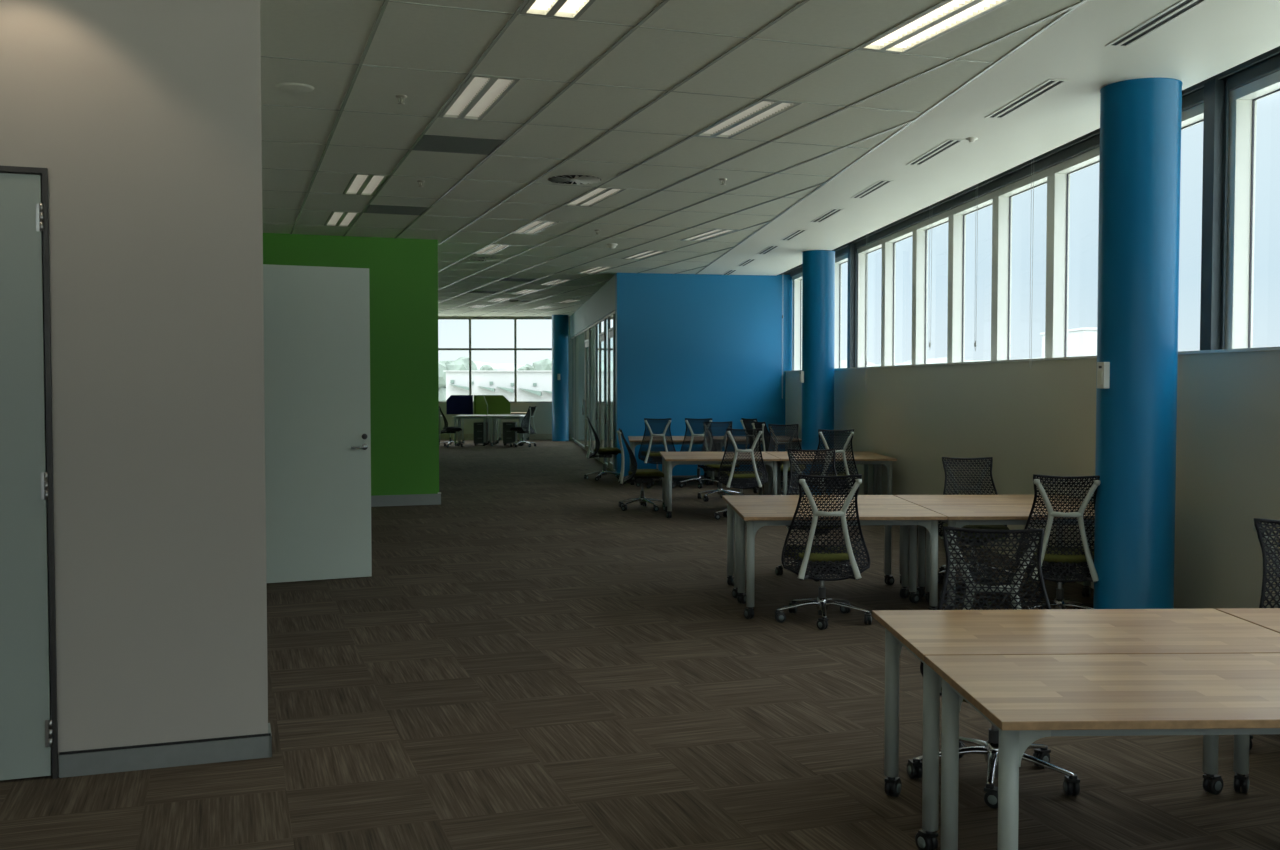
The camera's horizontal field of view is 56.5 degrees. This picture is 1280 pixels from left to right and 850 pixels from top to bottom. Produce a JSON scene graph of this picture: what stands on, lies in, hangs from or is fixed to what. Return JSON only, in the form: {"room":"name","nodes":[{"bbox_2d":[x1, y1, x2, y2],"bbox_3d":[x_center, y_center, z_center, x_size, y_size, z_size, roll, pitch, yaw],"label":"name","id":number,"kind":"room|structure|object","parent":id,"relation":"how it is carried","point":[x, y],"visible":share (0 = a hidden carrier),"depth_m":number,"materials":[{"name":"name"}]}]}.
{"room":"open-plan office","nodes":[
{"label":"open-plan office","id":0,"kind":"room"},
{"bbox_2d":[0,0,267,776],"bbox_3d":[-3.899,-0.308,4.466,4.740,3.560,0.220,-1,2,-19],"label":"wall","id":1,"kind":"structure","parent":0,"point":[143,117],"depth_m":4.99,"materials":[{"name":"grey paint"}]},
{"bbox_2d":[0,166,57,779],"bbox_3d":[-2.892,0.211,4.784,0.980,2.500,0.270,-1,2,-19],"label":"door","id":2,"kind":"structure","parent":1,"relation":"in","point":[28,665],"depth_m":4.84,"materials":[{"name":"paint"}]},
{"bbox_2d":[59,723,271,777],"bbox_3d":[-2.036,1.398,5.150,0.839,0.103,0.214,-1,2,-19],"label":"baseboard","id":3,"kind":"structure","parent":1,"relation":"attached to","point":[245,747],"depth_m":5.04,"materials":[{"name":"metal"}]},
{"bbox_2d":[263,233,438,495],"bbox_3d":[-7.077,-1.026,24.802,2.500,3.560,19.650,-1,2,-19],"label":"wall","id":4,"kind":"structure","parent":0,"point":[403,272],"depth_m":15.75,"materials":[{"name":"paint"}]},
{"bbox_2d":[371,492,440,506],"bbox_3d":[-7.046,0.674,24.807,2.521,0.162,19.575,-1,2,-19],"label":"baseboard","id":5,"kind":"structure","parent":4,"relation":"attached to","point":[413,499],"depth_m":15.82,"materials":[{"name":"white plastic"}]},
{"bbox_2d":[438,316,612,439],"bbox_3d":[-5.050,-1.499,34.258,14.900,3.840,0.220,0,2,0],"label":"wall","id":6,"kind":"structure","parent":0,"point":[542,417],"depth_m":34.20,"materials":[{"name":"beige paint"}]},
{"bbox_2d":[438,318,469,402],"bbox_3d":[-5.537,-1.864,34.256,1.302,2.449,0.080,0,2,0],"label":"window","id":7,"kind":"structure","parent":6,"relation":"in","point":[438,318],"depth_m":34.21,"materials":[{"name":"grey metal"}]},
{"bbox_2d":[470,318,515,402],"bbox_3d":[-4.234,-1.864,34.256,1.302,2.449,0.080,0,2,0],"label":"window","id":8,"kind":"structure","parent":6,"relation":"in","point":[514,401],"depth_m":34.21,"materials":[{"name":"grey metal"}]},
{"bbox_2d":[440,434,569,439],"bbox_3d":[-5.750,0.338,34.223,7.500,0.170,0.019,0,2,0],"label":"baseboard","id":9,"kind":"structure","parent":6,"relation":"attached to","point":[442,436],"depth_m":34.22,"materials":[{"name":"grey"}]},
{"bbox_2d":[515,318,551,402],"bbox_3d":[-2.932,-1.864,34.256,1.302,2.449,0.080,0,2,0],"label":"window","id":10,"kind":"structure","parent":6,"relation":"in","point":[516,319],"depth_m":34.22,"materials":[{"name":"grey metal"}]},
{"bbox_2d":[570,275,614,337],"bbox_3d":[-1.153,-2.584,27.492,0.122,0.635,13.374,0,2,-7],"label":"wall","id":11,"kind":"structure","parent":0,"point":[601,304],"depth_m":25.22,"materials":[{"name":"grey paint"}]},
{"bbox_2d":[574,330,584,449],"bbox_3d":[-1.562,-0.925,30.968,0.055,2.924,4.077,0,2,-7],"label":"window","id":12,"kind":"structure","parent":11,"relation":"in","point":[582,332],"depth_m":32.93,"materials":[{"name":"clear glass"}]},
{"bbox_2d":[582,327,588,450],"bbox_3d":[-1.273,-0.830,28.266,0.114,2.924,1.358,0,2,-7],"label":"door","id":13,"kind":"structure","parent":11,"relation":"in","point":[586,341],"depth_m":28.80,"materials":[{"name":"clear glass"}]},
{"bbox_2d":[589,323,594,453],"bbox_3d":[-1.050,-0.772,26.645,0.054,2.924,1.912,0,2,-7],"label":"window","id":14,"kind":"structure","parent":11,"relation":"in","point":[593,325],"depth_m":27.55,"materials":[{"name":"clear glass"}]},
{"bbox_2d":[595,321,598,460],"bbox_3d":[-0.884,-0.723,25.246,0.053,2.924,0.905,0,2,-7],"label":"window","id":15,"kind":"structure","parent":11,"relation":"in","point":[596,323],"depth_m":25.65,"materials":[{"name":"clear glass"}]},
{"bbox_2d":[596,318,603,463],"bbox_3d":[-0.790,-0.686,24.193,0.114,2.924,1.207,0,2,-7],"label":"door","id":16,"kind":"structure","parent":11,"relation":"in","point":[601,335],"depth_m":24.67,"materials":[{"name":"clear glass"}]},
{"bbox_2d":[604,315,607,467],"bbox_3d":[-0.641,-0.651,23.198,0.053,2.924,0.805,0,2,-7],"label":"window","id":17,"kind":"structure","parent":11,"relation":"in","point":[606,317],"depth_m":23.56,"materials":[{"name":"clear glass"}]},
{"bbox_2d":[605,312,612,470],"bbox_3d":[-0.559,-0.617,22.244,0.114,2.924,1.107,0,2,-7],"label":"door","id":18,"kind":"structure","parent":11,"relation":"in","point":[610,330],"depth_m":22.66,"materials":[{"name":"clear glass"}]},
{"bbox_2d":[613,311,614,471],"bbox_3d":[-0.417,-0.584,21.314,0.052,2.924,0.774,0,2,-7],"label":"window","id":19,"kind":"structure","parent":11,"relation":"in","point":[614,311],"depth_m":21.66,"materials":[{"name":"clear glass"}]},
{"bbox_2d":[0,440,1279,849],"bbox_3d":[-3.868,1.239,14.640,18.264,0.250,41.174,0,2,0],"label":"floor","id":20,"kind":"structure","parent":0,"point":[526,659],"depth_m":5.77,"materials":[{"name":"carpet"}]},
{"bbox_2d":[439,406,463,446],"bbox_3d":[-4.860,0.042,30.410,0.664,1.028,0.652,-1,2,-15],"label":"office chair","id":21,"kind":"object","parent":20,"relation":"on","point":[446,428],"visible":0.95,"depth_m":30.26,"materials":[{"name":"black fabric"}]},
{"bbox_2d":[452,416,487,445],"bbox_3d":[-4.410,0.146,31.125,0.900,0.768,0.700,0,2,0],"label":"desk","id":22,"kind":"object","parent":20,"relation":"on","point":[485,418],"visible":0.74,"depth_m":30.83,"materials":[{"name":"white laminate"}]},
{"bbox_2d":[446,395,472,413],"bbox_3d":[-4.770,-0.536,31.486,0.700,0.510,0.036,0,2,0],"label":"screen","id":23,"kind":"object","parent":22,"relation":"attached to","point":[455,404],"visible":1,"depth_m":31.47,"materials":[{"name":"blue fabric"}]},
{"bbox_2d":[476,395,487,414],"bbox_3d":[-4.138,-0.523,31.128,0.036,0.510,0.760,-1,2,-30],"label":"screen","id":24,"kind":"object","parent":22,"relation":"on","point":[481,403],"visible":1,"depth_m":31.10,"materials":[{"name":"fabric"}]},
{"bbox_2d":[474,422,487,444],"bbox_3d":[-4.175,0.229,31.223,0.330,0.600,0.450,0,2,0],"label":"drawer pedestal","id":25,"kind":"object","parent":20,"relation":"on","point":[478,426],"visible":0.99,"depth_m":31.02,"materials":[{"name":"metal"}]},
{"bbox_2d":[488,416,524,445],"bbox_3d":[-3.480,0.146,31.125,0.900,0.768,0.700,0,2,0],"label":"desk","id":26,"kind":"object","parent":20,"relation":"on","point":[520,418],"visible":0.67,"depth_m":30.83,"materials":[{"name":"white laminate"}]},
{"bbox_2d":[474,395,510,413],"bbox_3d":[-3.910,-0.536,31.486,0.980,0.510,0.036,0,2,0],"label":"screen","id":27,"kind":"object","parent":26,"relation":"attached to","point":[497,404],"visible":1,"depth_m":31.47,"materials":[{"name":"green fabric"}]},
{"bbox_2d":[503,422,516,444],"bbox_3d":[-3.415,0.229,31.223,0.330,0.600,0.450,0,2,0],"label":"drawer pedestal","id":28,"kind":"object","parent":20,"relation":"on","point":[509,436],"visible":0.88,"depth_m":31.02,"materials":[{"name":"metal"}]},
{"bbox_2d":[510,406,536,446],"bbox_3d":[-3.012,0.036,30.428,0.681,1.038,0.656,1,2,20],"label":"office chair","id":29,"kind":"object","parent":20,"relation":"on","point":[528,429],"visible":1,"depth_m":30.32,"materials":[{"name":"black fabric"}]},
{"bbox_2d":[552,315,568,440],"bbox_3d":[-2.245,-1.323,33.524,0.478,3.539,0.478,0,2,0],"label":"column","id":30,"kind":"structure","parent":20,"relation":"on","point":[560,323],"depth_m":33.33,"materials":[{"name":"blue paint"}]},
{"bbox_2d":[584,416,620,480],"bbox_3d":[-0.625,0.387,20.079,0.650,1.068,0.658,0,2,-4],"label":"office chair","id":31,"kind":"object","parent":20,"relation":"on","point":[603,452],"visible":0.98,"depth_m":19.93,"materials":[{"name":"black plastic"}]},
{"bbox_2d":[617,428,664,510],"bbox_3d":[0.040,0.568,15.380,0.664,1.038,0.646,0,2,-4],"label":"office chair","id":32,"kind":"object","parent":20,"relation":"on","point":[641,476],"visible":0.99,"depth_m":15.23,"materials":[{"name":"black plastic"}]},
{"bbox_2d":[636,418,675,487],"bbox_3d":[0.253,0.427,18.654,0.642,1.088,0.665,0,2,-1],"label":"office chair","id":33,"kind":"object","parent":20,"relation":"on","point":[652,457],"visible":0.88,"depth_m":18.45,"materials":[{"name":"black plastic"}]},
{"bbox_2d":[629,438,716,484],"bbox_3d":[0.516,0.589,19.294,1.386,0.718,0.780,0,2,-1],"label":"table","id":34,"kind":"object","parent":20,"relation":"on","point":[634,441],"visible":0.45,"depth_m":18.99,"materials":[{"name":"brown wood"}]},
{"bbox_2d":[679,418,718,488],"bbox_3d":[0.933,0.431,18.659,0.649,1.080,0.672,0,2,3],"label":"office chair","id":35,"kind":"object","parent":20,"relation":"on","point":[698,478],"visible":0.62,"depth_m":18.49,"materials":[{"name":"black plastic"}]},
{"bbox_2d":[660,452,770,510],"bbox_3d":[0.965,0.726,15.416,1.386,0.718,0.780,0,2,-1],"label":"table","id":36,"kind":"object","parent":20,"relation":"on","point":[661,453],"visible":0.26,"depth_m":15.37,"materials":[{"name":"brown wood"}]},
{"bbox_2d":[697,421,743,501],"bbox_3d":[1.135,0.505,16.590,0.636,1.078,0.652,0,2,-4],"label":"office chair","id":37,"kind":"object","parent":20,"relation":"on","point":[712,467],"visible":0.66,"depth_m":16.73,"materials":[{"name":"black plastic"}]},
{"bbox_2d":[662,455,780,517],"bbox_3d":[0.986,0.754,14.627,1.386,0.718,0.780,0,2,-1],"label":"table","id":38,"kind":"object","parent":20,"relation":"on","point":[770,461],"visible":0.62,"depth_m":14.33,"materials":[{"name":"brown wood"}]},
{"bbox_2d":[714,428,767,519],"bbox_3d":[1.210,0.578,14.225,0.670,1.098,0.662,0,2,-2],"label":"office chair","id":39,"kind":"object","parent":20,"relation":"on","point":[742,479],"visible":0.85,"depth_m":14.06,"materials":[{"name":"black plastic"}]},
{"bbox_2d":[740,418,782,488],"bbox_3d":[1.954,0.433,18.468,0.676,1.088,0.665,-1,2,-28],"label":"office chair","id":40,"kind":"object","parent":20,"relation":"on","point":[744,423],"visible":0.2,"depth_m":18.41,"materials":[{"name":"black plastic"}]},
{"bbox_2d":[752,421,797,494],"bbox_3d":[2.012,0.474,17.596,0.656,1.068,0.629,-1,2,-20],"label":"office chair","id":41,"kind":"object","parent":20,"relation":"on","point":[764,438],"visible":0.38,"depth_m":17.45,"materials":[{"name":"black plastic"}]},
{"bbox_2d":[767,424,805,494],"bbox_3d":[1.973,0.524,16.317,0.665,1.058,0.693,0,2,0],"label":"office chair","id":42,"kind":"object","parent":20,"relation":"on","point":[773,428],"visible":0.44,"depth_m":16.52,"materials":[{"name":"black plastic"}]},
{"bbox_2d":[775,449,851,581],"bbox_3d":[1.475,0.745,10.066,0.653,1.058,0.674,0,2,-2],"label":"office chair","id":43,"kind":"object","parent":20,"relation":"on","point":[779,570],"visible":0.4,"depth_m":10.30,"materials":[{"name":"black plastic"}]},
{"bbox_2d":[802,250,834,494],"bbox_3d":[2.605,-0.754,17.404,0.478,3.539,0.478,0,2,0],"label":"column","id":44,"kind":"structure","parent":20,"relation":"on","point":[818,266],"depth_m":17.20,"materials":[{"name":"blue paint"}]},
{"bbox_2d":[722,495,915,597],"bbox_3d":[1.370,0.942,9.290,1.386,0.718,0.780,0,2,-1],"label":"table","id":45,"kind":"object","parent":20,"relation":"on","point":[732,548],"visible":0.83,"depth_m":9.30,"materials":[{"name":"brown wood"}]},
{"bbox_2d":[766,451,879,494],"bbox_3d":[2.361,0.725,15.453,1.386,0.718,0.780,0,2,-2],"label":"table","id":46,"kind":"object","parent":20,"relation":"on","point":[854,452],"visible":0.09,"depth_m":15.37,"materials":[{"name":"brown wood"}]},
{"bbox_2d":[775,474,871,629],"bbox_3d":[1.244,0.828,8.130,0.670,1.028,0.662,0,2,-1],"label":"office chair","id":47,"kind":"object","parent":20,"relation":"on","point":[821,560],"visible":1,"depth_m":7.98,"materials":[{"name":"black plastic"}]},
{"bbox_2d":[809,429,859,494],"bbox_3d":[2.295,0.582,14.257,0.656,1.088,0.681,0,2,2],"label":"office chair","id":48,"kind":"object","parent":20,"relation":"on","point":[821,433],"visible":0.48,"depth_m":14.02,"materials":[{"name":"black plastic"}]},
{"bbox_2d":[773,455,896,494],"bbox_3d":[2.381,0.752,14.663,1.386,0.718,0.780,0,2,-1],"label":"table","id":49,"kind":"object","parent":20,"relation":"on","point":[878,460],"visible":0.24,"depth_m":14.37,"materials":[{"name":"brown wood"}]},
{"bbox_2d":[732,505,946,618],"bbox_3d":[1.391,0.970,8.501,1.386,0.718,0.780,0,2,-1],"label":"table","id":50,"kind":"object","parent":20,"relation":"on","point":[755,517],"visible":0.86,"depth_m":8.23,"materials":[{"name":"brown wood"}]},
{"bbox_2d":[938,457,1012,585],"bbox_3d":[2.739,0.781,9.742,0.650,1.008,0.665,0,2,4],"label":"office chair","id":51,"kind":"object","parent":20,"relation":"on","point":[947,468],"visible":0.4,"depth_m":9.95,"materials":[{"name":"black plastic"}]},
{"bbox_2d":[894,495,1091,596],"bbox_3d":[2.765,0.941,9.326,1.386,0.718,0.780,0,2,-2],"label":"table","id":52,"kind":"object","parent":20,"relation":"on","point":[916,499],"visible":0.38,"depth_m":9.14,"materials":[{"name":"brown wood"}]},
{"bbox_2d":[907,526,1079,807],"bbox_3d":[1.433,0.954,4.854,0.665,1.008,0.676,0,2,13],"label":"office chair","id":53,"kind":"object","parent":20,"relation":"on","point":[989,748],"visible":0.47,"depth_m":5.05,"materials":[{"name":"black"}]},
{"bbox_2d":[919,504,1094,609],"bbox_3d":[2.786,0.969,8.537,1.386,0.718,0.780,0,2,-1],"label":"table","id":54,"kind":"object","parent":20,"relation":"on","point":[959,516],"visible":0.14,"depth_m":8.30,"materials":[{"name":"brown wood"}]},
{"bbox_2d":[1016,474,1100,609],"bbox_3d":[2.864,0.835,8.081,0.652,1.018,0.664,0,2,13],"label":"office chair","id":55,"kind":"object","parent":20,"relation":"on","point":[1059,561],"visible":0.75,"depth_m":7.89,"materials":[{"name":"black plastic"}]},
{"bbox_2d":[872,609,1279,849],"bbox_3d":[1.633,1.114,4.409,1.386,0.718,0.780,0,2,-2],"label":"table","id":56,"kind":"object","parent":20,"relation":"on","point":[1037,631],"visible":0.94,"depth_m":4.33,"materials":[{"name":"brown wood"}]},
{"bbox_2d":[925,653,1279,849],"bbox_3d":[1.655,1.142,3.620,1.386,0.718,0.780,0,2,-2],"label":"table","id":57,"kind":"object","parent":20,"relation":"on","point":[1028,699],"visible":1,"depth_m":3.50,"materials":[{"name":"brown wood"}]},
{"bbox_2d":[1093,78,1182,608],"bbox_3d":[3.235,-0.413,7.750,0.494,3.539,0.494,0,2,0],"label":"column","id":58,"kind":"structure","parent":20,"relation":"on","point":[1140,160],"depth_m":7.55,"materials":[{"name":"blue paint"}]},
{"bbox_2d":[1097,362,1109,387],"bbox_3d":[2.988,-0.321,7.673,0.058,0.170,0.070,-1,2,-18],"label":"wall switch","id":59,"kind":"object","parent":58,"relation":"attached to","point":[1103,368],"visible":1,"depth_m":7.65,"materials":[{"name":"white plastic"}]},
{"bbox_2d":[1216,608,1279,793],"bbox_3d":[3.028,1.113,4.448,1.386,0.718,0.780,0,2,-2],"label":"table","id":60,"kind":"object","parent":20,"relation":"on","point":[1269,618],"visible":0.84,"depth_m":4.70,"materials":[{"name":"brown wood"}]},
{"bbox_2d":[1249,518,1279,749],"bbox_3d":[2.966,0.944,5.178,0.644,1.005,0.678,0,2,8],"label":"office chair","id":61,"kind":"object","parent":20,"relation":"on","point":[1264,541],"visible":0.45,"depth_m":5.40,"materials":[{"name":"black plastic"}]},
{"bbox_2d":[615,273,791,475],"bbox_3d":[1.144,-0.894,21.070,3.181,3.560,0.160,0,2,-11],"label":"wall","id":62,"kind":"structure","parent":0,"point":[718,348],"depth_m":20.95,"materials":[{"name":"paint"}]},
{"bbox_2d":[260,0,1279,316],"bbox_3d":[-5.222,-2.446,14.392,16.369,0.067,40.704,0,2,-5],"label":"ceiling","id":63,"kind":"structure","parent":0,"point":[625,90],"depth_m":8.50,"materials":[{"name":"tile"}]},
{"bbox_2d":[276,82,313,92],"bbox_3d":[-2.227,-2.176,7.686,0.240,0.012,0.240,0,2,0],"label":"ceiling speaker","id":64,"kind":"object","parent":63,"relation":"attached to","point":[289,87],"visible":1,"depth_m":7.65,"materials":[{"name":"plastic"}]},
{"bbox_2d":[324,211,359,226],"bbox_3d":[-3.480,-2.436,13.872,0.308,0.079,1.237,-1,2,-19],"label":"ceiling light","id":65,"kind":"object","parent":63,"relation":"attached to","point":[335,218],"visible":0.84,"depth_m":13.88,"materials":[{"name":"white plastic"}]},
{"bbox_2d":[343,174,387,195],"bbox_3d":[-2.656,-2.352,11.482,0.308,0.079,1.237,-1,2,-19],"label":"ceiling light","id":66,"kind":"object","parent":63,"relation":"attached to","point":[359,184],"visible":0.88,"depth_m":11.49,"materials":[{"name":"white plastic"}]},
{"bbox_2d":[364,205,428,214],"bbox_3d":[-2.696,-2.370,13.129,0.630,0.008,0.615,-1,2,-19],"label":"ceiling vent","id":67,"kind":"object","parent":63,"relation":"attached to","point":[383,209],"depth_m":13.07,"materials":[{"name":"black metal"}]},
{"bbox_2d":[413,135,504,154],"bbox_3d":[-1.461,-2.244,9.545,0.630,0.008,0.615,-1,2,-19],"label":"ceiling vent","id":68,"kind":"object","parent":63,"relation":"attached to","point":[436,143],"depth_m":9.51,"materials":[{"name":"black metal"}]},
{"bbox_2d":[438,75,519,119],"bbox_3d":[-1.099,-2.229,8.006,0.308,0.079,1.237,-1,2,-19],"label":"ceiling light","id":69,"kind":"object","parent":63,"relation":"attached to","point":[478,95],"visible":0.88,"depth_m":7.98,"materials":[{"name":"white plastic"}]},
{"bbox_2d":[474,244,510,253],"bbox_3d":[-2.124,-2.547,17.013,0.308,0.079,1.237,-1,2,-19],"label":"ceiling light","id":70,"kind":"object","parent":63,"relation":"attached to","point":[491,249],"visible":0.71,"depth_m":17.07,"materials":[{"name":"white plastic"}]},
{"bbox_2d":[513,221,557,233],"bbox_3d":[-1.301,-2.463,14.622,0.308,0.079,1.237,-1,2,-19],"label":"ceiling light","id":71,"kind":"object","parent":63,"relation":"attached to","point":[534,227],"visible":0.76,"depth_m":14.65,"materials":[{"name":"white plastic"}]},
{"bbox_2d":[520,0,594,19],"bbox_3d":[-0.276,-2.145,5.615,0.308,0.079,1.237,-1,2,-19],"label":"ceiling light","id":72,"kind":"object","parent":63,"relation":"attached to","point":[565,9],"visible":0.97,"depth_m":6.09,"materials":[{"name":"white plastic"}]},
{"bbox_2d":[535,172,615,186],"bbox_3d":[-0.613,-2.293,11.137,0.630,0.018,0.630,-1,2,-19],"label":"ceiling vent","id":73,"kind":"object","parent":63,"relation":"in","point":[552,177],"visible":1,"depth_m":11.10,"materials":[{"name":"metal"}]},
{"bbox_2d":[566,187,625,206],"bbox_3d":[-0.477,-2.378,12.232,0.308,0.079,1.237,-1,2,-19],"label":"ceiling light","id":74,"kind":"object","parent":63,"relation":"attached to","point":[599,194],"visible":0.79,"depth_m":12.24,"materials":[{"name":"white plastic"}]},
{"bbox_2d":[682,229,736,240],"bbox_3d":[0.883,-2.489,15.374,0.308,0.079,1.237,-1,2,-19],"label":"ceiling light","id":75,"kind":"object","parent":63,"relation":"attached to","point":[713,233],"visible":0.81,"depth_m":15.39,"materials":[{"name":"white plastic"}]},
{"bbox_2d":[696,100,801,137],"bbox_3d":[0.758,-2.252,8.646,0.308,0.079,1.237,-1,2,-19],"label":"ceiling light","id":76,"kind":"object","parent":63,"relation":"attached to","point":[762,111],"visible":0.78,"depth_m":8.62,"materials":[{"name":"white plastic"}]},
{"bbox_2d":[851,180,893,198],"bbox_3d":[2.284,-2.323,11.755,0.135,0.005,1.080,0,2,-5],"label":"ceiling vent","id":77,"kind":"object","parent":63,"relation":"in","point":[878,185],"visible":1,"depth_m":11.68,"materials":[{"name":"white plastic"}]},
{"bbox_2d":[859,0,1011,53],"bbox_3d":[1.582,-2.167,6.255,0.308,0.079,1.237,-1,2,-19],"label":"ceiling light","id":78,"kind":"object","parent":63,"relation":"attached to","point":[952,14],"visible":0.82,"depth_m":6.37,"materials":[{"name":"white plastic"}]},
{"bbox_2d":[906,139,964,164],"bbox_3d":[2.441,-2.257,9.873,0.135,0.005,1.080,0,2,-5],"label":"ceiling vent","id":79,"kind":"object","parent":63,"relation":"in","point":[949,143],"visible":1,"depth_m":9.81,"materials":[{"name":"white plastic"}]},
{"bbox_2d":[985,79,1068,117],"bbox_3d":[2.595,-2.192,8.031,0.135,0.005,1.080,0,2,-5],"label":"ceiling vent","id":80,"kind":"object","parent":63,"relation":"in","point":[1049,85],"visible":1,"depth_m":7.97,"materials":[{"name":"white plastic"}]},
{"bbox_2d":[1106,0,1208,46],"bbox_3d":[2.746,-2.128,6.208,0.135,0.005,1.080,0,2,-5],"label":"ceiling vent","id":81,"kind":"object","parent":63,"relation":"in","point":[1182,7],"visible":1,"depth_m":6.30,"materials":[{"name":"white metal"}]},
{"bbox_2d":[785,350,1279,608],"bbox_3d":[3.275,0.168,15.591,0.393,1.825,41.500,0,2,-5],"label":"wall","id":82,"kind":"structure","parent":0,"point":[1040,419],"depth_m":9.78,"materials":[{"name":"beige paint"}]},
{"bbox_2d":[792,273,801,370],"bbox_3d":[2.851,-1.779,20.492,0.149,1.678,1.470,0,2,-5],"label":"window","id":83,"kind":"structure","parent":82,"relation":"in","point":[797,279],"depth_m":21.07,"materials":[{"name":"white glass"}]},
{"bbox_2d":[834,253,847,368],"bbox_3d":[3.081,-1.681,17.728,0.149,1.678,1.480,0,2,-5],"label":"window","id":84,"kind":"structure","parent":82,"relation":"in","point":[839,261],"depth_m":18.30,"materials":[{"name":"white metal"}]},
{"bbox_2d":[856,239,881,366],"bbox_3d":[3.197,-1.632,16.334,0.149,1.678,1.320,0,2,-5],"label":"window","id":85,"kind":"structure","parent":82,"relation":"in","point":[862,261],"depth_m":16.83,"materials":[{"name":"white metal"}]},
{"bbox_2d":[881,226,912,365],"bbox_3d":[3.306,-1.586,15.029,0.149,1.678,1.300,0,2,-5],"label":"window","id":86,"kind":"structure","parent":82,"relation":"in","point":[889,242],"depth_m":15.52,"materials":[{"name":"white metal"}]},
{"bbox_2d":[911,211,947,364],"bbox_3d":[3.412,-1.541,13.750,0.149,1.678,1.270,0,2,-5],"label":"window","id":87,"kind":"structure","parent":82,"relation":"in","point":[920,230],"depth_m":14.22,"materials":[{"name":"white metal"}]},
{"bbox_2d":[947,192,991,362],"bbox_3d":[3.518,-1.496,12.480,0.149,1.678,1.280,0,2,-5],"label":"window","id":88,"kind":"structure","parent":82,"relation":"in","point":[956,216],"depth_m":12.96,"materials":[{"name":"white metal"}]},
{"bbox_2d":[991,169,1046,360],"bbox_3d":[3.624,-1.451,11.205,0.149,1.678,1.280,0,2,-5],"label":"window","id":89,"kind":"structure","parent":82,"relation":"in","point":[1001,198],"depth_m":11.69,"materials":[{"name":"white metal"}]},
{"bbox_2d":[779,46,1279,276],"bbox_3d":[3.135,-2.510,15.485,0.236,0.135,41.500,0,2,-5],"label":"trim","id":90,"kind":"structure","parent":82,"relation":"attached to","point":[1272,65],"depth_m":10.48,"materials":[{"name":"black metal"}]},
{"bbox_2d":[1029,162,1033,368],"bbox_3d":[3.465,-1.421,10.530,0.005,1.842,0.049,0,2,-5],"label":"blind cord","id":91,"kind":"object","parent":90,"relation":"hanging from","point":[1031,162],"visible":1,"depth_m":10.53,"materials":[{"name":"white plastic"}]},
{"bbox_2d":[785,347,1279,371],"bbox_3d":[3.193,-0.754,15.551,0.258,0.019,41.501,0,2,-5],"label":"trim","id":92,"kind":"structure","parent":82,"relation":"on","point":[1260,348],"depth_m":10.14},
{"bbox_2d":[847,243,856,367],"bbox_3d":[3.010,-1.690,16.889,0.097,1.754,0.140,0,2,-5],"label":"steel post","id":93,"kind":"object","parent":92,"relation":"on","point":[852,250],"visible":0.95,"depth_m":16.85,"materials":[{"name":"black metal"}]},
{"bbox_2d":[1200,78,1228,349],"bbox_3d":[3.766,-1.369,7.801,0.097,1.754,0.130,0,2,-5],"label":"steel post","id":94,"kind":"object","parent":92,"relation":"on","point":[1216,92],"visible":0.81,"depth_m":7.77,"materials":[{"name":"black metal"}]},
{"bbox_2d":[1045,147,1099,357],"bbox_3d":[3.730,-1.406,9.935,0.149,1.678,1.270,0,2,-5],"label":"window","id":95,"kind":"structure","parent":82,"relation":"in","point":[1058,176],"depth_m":10.41,"materials":[{"name":"white metal"}]},
{"bbox_2d":[1181,103,1203,129],"bbox_3d":[3.843,-1.359,8.581,0.149,1.678,1.450,0,2,-5],"label":"window","id":96,"kind":"structure","parent":82,"relation":"in","point":[1192,116],"depth_m":8.24,"materials":[{"name":"white metal"}]},
{"bbox_2d":[1225,71,1279,348],"bbox_3d":[3.957,-1.310,7.211,0.149,1.678,1.300,0,2,-5],"label":"window","id":97,"kind":"structure","parent":82,"relation":"in","point":[1242,100],"depth_m":7.70,"materials":[{"name":"white metal"}]},
{"bbox_3d":[-3.472,-0.510,10.194,0.200,3.560,10.340,-1,2,-19],"label":"wall","id":98,"kind":"structure","parent":0,"visible":0},
{"bbox_2d":[263,264,371,582],"bbox_3d":[-2.677,-0.009,9.710,0.955,2.568,0.112,-1,2,-24],"label":"door","id":99,"kind":"structure","parent":98,"relation":"in","point":[317,318],"depth_m":9.74,"materials":[{"name":"white paint"}]},
{"label":"outside","id":100,"kind":"structure","parent":0,"visible":0},
{"bbox_3d":[0.000,0.885,150.125,500.000,0.100,540.000,0,2,0],"label":"ground","id":101,"kind":"structure","parent":100,"visible":0},
{"bbox_2d":[438,356,477,400],"bbox_3d":[-20.770,-2.896,127.836,6.975,9.030,7.488,0,2,0],"label":"tree","id":102,"kind":"object","parent":101,"relation":"on","point":[462,363],"visible":0.19,"depth_m":125.34,"materials":[{"name":"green plant"}]},
{"bbox_2d":[443,370,612,400],"bbox_3d":[-4.706,-0.637,93.035,17.479,6.970,54.000,0,2,0],"label":"warehouse","id":103,"kind":"structure","parent":101,"relation":"on","point":[532,385],"depth_m":79.94,"materials":[{"name":"white metal"}]},
{"bbox_2d":[474,357,1036,369],"bbox_3d":[18.000,-8.286,244.860,156.000,11.548,40.000,0,2,0],"label":"hill","id":104,"kind":"structure","parent":101,"relation":"on","point":[506,366],"depth_m":235.71,"materials":[{"name":"green plant"}]},
{"bbox_2d":[1040,327,1096,357],"bbox_3d":[38.450,-2.733,100.966,5.700,10.600,10.200,0,2,0],"label":"office block","id":105,"kind":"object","parent":101,"relation":"on","point":[1082,341],"visible":0.2,"depth_m":96.22,"materials":[{"name":"white metal"}]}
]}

